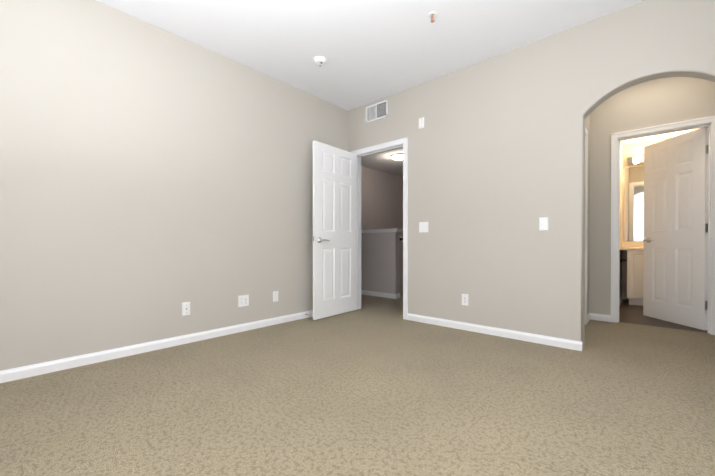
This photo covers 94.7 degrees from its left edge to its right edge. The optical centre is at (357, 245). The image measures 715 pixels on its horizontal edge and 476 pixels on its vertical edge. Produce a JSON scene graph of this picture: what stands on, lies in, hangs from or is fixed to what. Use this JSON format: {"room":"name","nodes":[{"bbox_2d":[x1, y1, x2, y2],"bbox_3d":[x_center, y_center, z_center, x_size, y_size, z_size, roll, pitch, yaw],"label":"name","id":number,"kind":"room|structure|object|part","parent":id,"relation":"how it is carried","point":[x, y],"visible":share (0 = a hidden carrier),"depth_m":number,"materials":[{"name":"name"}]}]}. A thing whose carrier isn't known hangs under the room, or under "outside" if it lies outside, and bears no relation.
{"room":"empty bedroom","nodes":[
{"label":"empty bedroom","id":0,"kind":"room"},
{"bbox_2d":[0,0,347,370],"bbox_3d":[-1.473,-0.476,3.013,0.120,2.660,3.900,0,0,42],"label":"wall","id":1,"kind":"structure","parent":0,"point":[153,178],"depth_m":2.61,"materials":[{"name":"beige paint"}]},
{"bbox_2d":[0,310,312,382],"bbox_3d":[-1.417,0.817,2.969,0.030,0.075,3.900,0,0,42],"label":"baseboard","id":2,"kind":"structure","parent":1,"relation":"attached to","point":[12,374],"depth_m":2.58,"materials":[{"name":"white wood"}]},
{"bbox_2d":[182,302,189,315],"bbox_3d":[-1.499,0.553,2.888,0.014,0.115,0.070,0,0,42],"label":"outlet","id":3,"kind":"object","parent":1,"relation":"attached to","point":[185,308],"visible":1,"depth_m":2.88,"materials":[{"name":"white plastic"}]},
{"bbox_2d":[238,294,248,306],"bbox_3d":[-1.139,0.550,3.296,0.008,0.115,0.116,0,0,42],"label":"electrical outlet","id":4,"kind":"object","parent":1,"relation":"attached to","point":[243,300],"visible":1,"depth_m":3.29,"materials":[{"name":"white plastic"}]},
{"bbox_2d":[273,291,277,301],"bbox_3d":[-0.888,0.549,3.578,0.006,0.115,0.070,0,0,42],"label":"electrical outlet","id":5,"kind":"object","parent":1,"relation":"attached to","point":[275,296],"visible":1,"depth_m":3.57,"materials":[{"name":"white plastic"}]},
{"bbox_2d":[0,294,714,475],"bbox_3d":[0.072,0.881,2.633,6.500,0.050,5.380,0,0,42],"label":"floor carpet","id":6,"kind":"object","parent":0,"point":[376,386],"visible":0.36,"depth_m":1.76,"materials":[{"name":"beige carpet"}]},
{"bbox_2d":[97,0,644,176],"bbox_3d":[0.978,-1.859,3.633,6.740,0.100,8.340,0,0,42],"label":"ceiling","id":7,"kind":"structure","parent":0,"point":[371,50],"depth_m":2.80,"materials":[{"name":"paint"}]},
{"bbox_2d":[313,56,326,65],"bbox_3d":[-0.365,-1.786,3.196,0.134,0.042,0.134,0,0,42],"label":"smoke detector","id":8,"kind":"object","parent":7,"relation":"attached to","point":[319,60],"visible":1,"depth_m":3.16,"materials":[{"name":"white plastic"}]},
{"bbox_2d":[428,11,437,22],"bbox_3d":[0.585,-1.774,2.563,0.074,0.058,0.074,0,0,42],"label":"sprinkler","id":9,"kind":"object","parent":7,"relation":"attached to","point":[432,14],"visible":1,"depth_m":2.56,"materials":[{"name":"white metal"}]},
{"bbox_2d":[361,232,399,293],"bbox_3d":[-0.066,0.297,5.929,1.900,1.085,0.120,0,0,42],"label":"wall","id":10,"kind":"structure","parent":0,"point":[380,262],"depth_m":5.44,"materials":[{"name":"paint"}]},
{"bbox_2d":[361,290,396,298],"bbox_3d":[-0.105,0.802,5.878,1.913,0.075,0.013,0,0,42],"label":"baseboard","id":11,"kind":"structure","parent":10,"relation":"attached to","point":[382,294],"depth_m":5.45,"materials":[{"name":"white wood"}]},
{"bbox_2d":[361,228,402,232],"bbox_3d":[-0.049,-0.251,5.912,1.945,0.058,0.170,0,0,42],"label":"trim","id":12,"kind":"structure","parent":10,"relation":"on","point":[381,230],"depth_m":5.42,"materials":[{"name":"white wood"}]},
{"bbox_2d":[361,166,402,297],"bbox_3d":[-0.153,0.203,7.348,0.120,4.060,4.080,0,0,42],"label":"wall","id":13,"kind":"structure","parent":0,"point":[381,199],"depth_m":8.11,"materials":[{"name":"paint"}]},
{"bbox_2d":[348,0,714,350],"bbox_3d":[0.918,-0.478,3.573,6.740,2.660,0.120,0,0,42],"label":"wall","id":14,"kind":"structure","parent":0,"point":[467,172],"depth_m":3.00,"materials":[{"name":"beige paint"}]},
{"bbox_2d":[313,140,356,319],"bbox_3d":[-0.259,-0.178,4.027,0.161,2.030,0.774,0,0,39],"label":"bedroom door","id":15,"kind":"structure","parent":14,"relation":"in","point":[334,230],"depth_m":3.98,"materials":[{"name":"white wood"}]},
{"bbox_3d":[-0.425,-0.067,3.821,0.161,0.066,0.153,0,0,39],"label":"handle","id":16,"kind":"part","parent":15,"relation":"part of","materials":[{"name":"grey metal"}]},
{"bbox_2d":[366,99,387,122],"bbox_3d":[0.234,-1.669,4.092,0.350,0.205,0.007,0,0,42],"label":"air vent","id":17,"kind":"object","parent":14,"relation":"in","point":[377,111],"visible":1,"depth_m":4.08,"materials":[{"name":"white metal"}]},
{"bbox_2d":[351,137,407,319],"bbox_3d":[0.291,-0.200,4.134,0.886,2.098,0.160,0,0,42],"label":"door frame","id":18,"kind":"structure","parent":14,"relation":"attached to","point":[385,147],"depth_m":3.91,"materials":[{"name":"white wood"}]},
{"bbox_2d":[419,117,423,128],"bbox_3d":[0.710,-1.369,3.667,0.070,0.115,0.008,0,0,42],"label":"switch","id":19,"kind":"object","parent":14,"relation":"attached to","point":[421,122],"visible":1,"depth_m":3.66,"materials":[{"name":"white plastic"}]},
{"bbox_2d":[419,222,427,232],"bbox_3d":[0.732,-0.207,3.652,0.116,0.115,0.010,0,0,42],"label":"double light switch","id":20,"kind":"object","parent":14,"relation":"attached to","point":[423,226],"visible":1,"depth_m":3.65,"materials":[{"name":"white plastic"}]},
{"bbox_2d":[462,294,467,305],"bbox_3d":[1.089,0.547,3.339,0.070,0.115,0.008,0,0,42],"label":"electrical outlet","id":21,"kind":"object","parent":14,"relation":"attached to","point":[464,299],"visible":1,"depth_m":3.33,"materials":[{"name":"white plastic"}]},
{"bbox_2d":[407,313,582,350],"bbox_3d":[1.203,0.816,3.236,1.676,0.075,0.013,0,0,42],"label":"baseboard","id":22,"kind":"structure","parent":14,"relation":"attached to","point":[529,337],"depth_m":3.09,"materials":[{"name":"white wood"}]},
{"bbox_2d":[539,217,547,230],"bbox_3d":[1.617,-0.192,2.862,0.070,0.115,0.010,0,0,42],"label":"light switch","id":23,"kind":"object","parent":14,"relation":"attached to","point":[543,223],"visible":1,"depth_m":2.86,"materials":[{"name":"white plastic"}]},
{"bbox_2d":[585,114,589,314],"bbox_3d":[2.251,-0.478,3.415,0.120,2.660,1.420,0,0,42],"label":"wall","id":24,"kind":"structure","parent":0,"point":[587,122],"depth_m":3.75,"materials":[{"name":"beige paint"}]},
{"bbox_2d":[585,127,587,324],"bbox_3d":[2.222,-0.196,3.281,0.016,2.098,0.846,0,0,42],"label":"door frame","id":25,"kind":"structure","parent":24,"relation":"attached to","point":[586,191],"depth_m":3.55,"materials":[{"name":"white wood"}]},
{"bbox_2d":[587,313,609,322],"bbox_3d":[2.644,0.817,2.990,1.040,0.075,1.300,0,0,42],"label":"baseboard","id":26,"kind":"structure","parent":24,"relation":"attached to","point":[598,317],"depth_m":3.74,"materials":[{"name":"white wood"}]},
{"bbox_2d":[619,141,622,298],"bbox_3d":[3.475,-0.423,4.554,0.190,2.540,1.910,0,0,42],"label":"wall","id":27,"kind":"structure","parent":0,"point":[621,159],"depth_m":4.96,"materials":[{"name":"paint"}]},
{"bbox_2d":[622,137,671,299],"bbox_3d":[4.931,-0.424,4.615,2.140,2.540,0.120,0,0,42],"label":"wall","id":28,"kind":"structure","parent":0,"point":[633,149],"depth_m":5.18,"materials":[{"name":"paint"}]},
{"bbox_2d":[622,242,643,245],"bbox_3d":[4.743,-0.019,4.690,1.519,0.090,0.018,0,0,42],"label":"backsplash","id":29,"kind":"structure","parent":28,"relation":"attached to","point":[623,243],"depth_m":5.10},
{"bbox_2d":[625,166,643,240],"bbox_3d":[4.751,-0.649,4.690,1.470,1.150,0.005,0,0,42],"label":"vanity mirror","id":30,"kind":"object","parent":28,"relation":"attached to","point":[634,203],"visible":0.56,"depth_m":5.10,"materials":[{"name":"clear glass"}]},
{"bbox_2d":[626,155,643,165],"bbox_3d":[4.723,-1.314,4.678,1.400,0.120,0.054,0,0,42],"label":"vanity light","id":31,"kind":"object","parent":28,"relation":"attached to","point":[629,160],"visible":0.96,"depth_m":5.07,"materials":[{"name":"white glass"}]},
{"bbox_2d":[589,77,714,314],"bbox_3d":[3.553,-0.476,3.124,2.210,2.660,0.120,0,0,42],"label":"wall","id":32,"kind":"structure","parent":0,"point":[659,101],"depth_m":3.68,"materials":[{"name":"beige paint"}]},
{"bbox_2d":[610,116,714,334],"bbox_3d":[3.184,-0.197,3.455,0.826,2.098,0.160,0,0,42],"label":"door frame","id":33,"kind":"structure","parent":32,"relation":"attached to","point":[617,138],"depth_m":3.44,"materials":[{"name":"white wood"}]},
{"bbox_2d":[643,127,708,329],"bbox_3d":[3.471,-0.176,3.625,0.161,2.030,0.714,0,0,0],"label":"bathroom door","id":34,"kind":"structure","parent":32,"relation":"in","point":[675,278],"depth_m":3.56,"materials":[{"name":"white wood"}]},
{"bbox_3d":[3.470,-0.067,3.861,0.161,0.066,0.153,0,0,0],"label":"handle","id":35,"kind":"part","parent":34,"relation":"part of","materials":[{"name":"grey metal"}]},
{"bbox_3d":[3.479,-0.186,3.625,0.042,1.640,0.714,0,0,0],"label":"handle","id":36,"kind":"part","parent":34,"relation":"part of","materials":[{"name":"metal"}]},
{"bbox_2d":[622,128,698,144],"bbox_3d":[4.255,-1.640,3.852,1.900,0.100,1.910,0,0,42],"label":"ceiling","id":37,"kind":"structure","parent":0,"point":[655,137],"depth_m":4.85,"materials":[{"name":"paint"}]},
{"bbox_2d":[619,299,707,332],"bbox_3d":[4.235,0.875,3.842,1.900,0.050,1.970,0,0,42],"label":"floor","id":38,"kind":"structure","parent":0,"point":[632,314],"depth_m":3.81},
{"bbox_2d":[627,250,643,305],"bbox_3d":[4.571,0.455,4.452,1.415,0.785,0.606,0,0,42],"label":"bathroom vanity","id":39,"kind":"object","parent":38,"relation":"on","point":[635,262],"depth_m":4.64,"materials":[{"name":"white wood"}]},
{"bbox_2d":[620,246,643,249],"bbox_3d":[4.543,0.045,4.467,1.519,0.035,0.618,0,0,42],"label":"countertop","id":40,"kind":"structure","parent":39,"relation":"on","point":[623,247],"depth_m":4.73,"materials":[{"name":"beige stone"}]},
{"bbox_3d":[0.841,-1.815,6.664,0.320,0.018,0.320,0,0,42],"label":"hall ceiling light","id":41,"kind":"object","parent":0,"visible":0},
{"bbox_2d":[392,155,402,159],"bbox_3d":[0.841,-1.782,6.664,0.300,0.085,0.300,0,0,42],"label":"light","id":42,"kind":"object","parent":41,"relation":"attached to","point":[397,157],"visible":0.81,"depth_m":6.58,"materials":[{"name":"white glass"}]}
]}

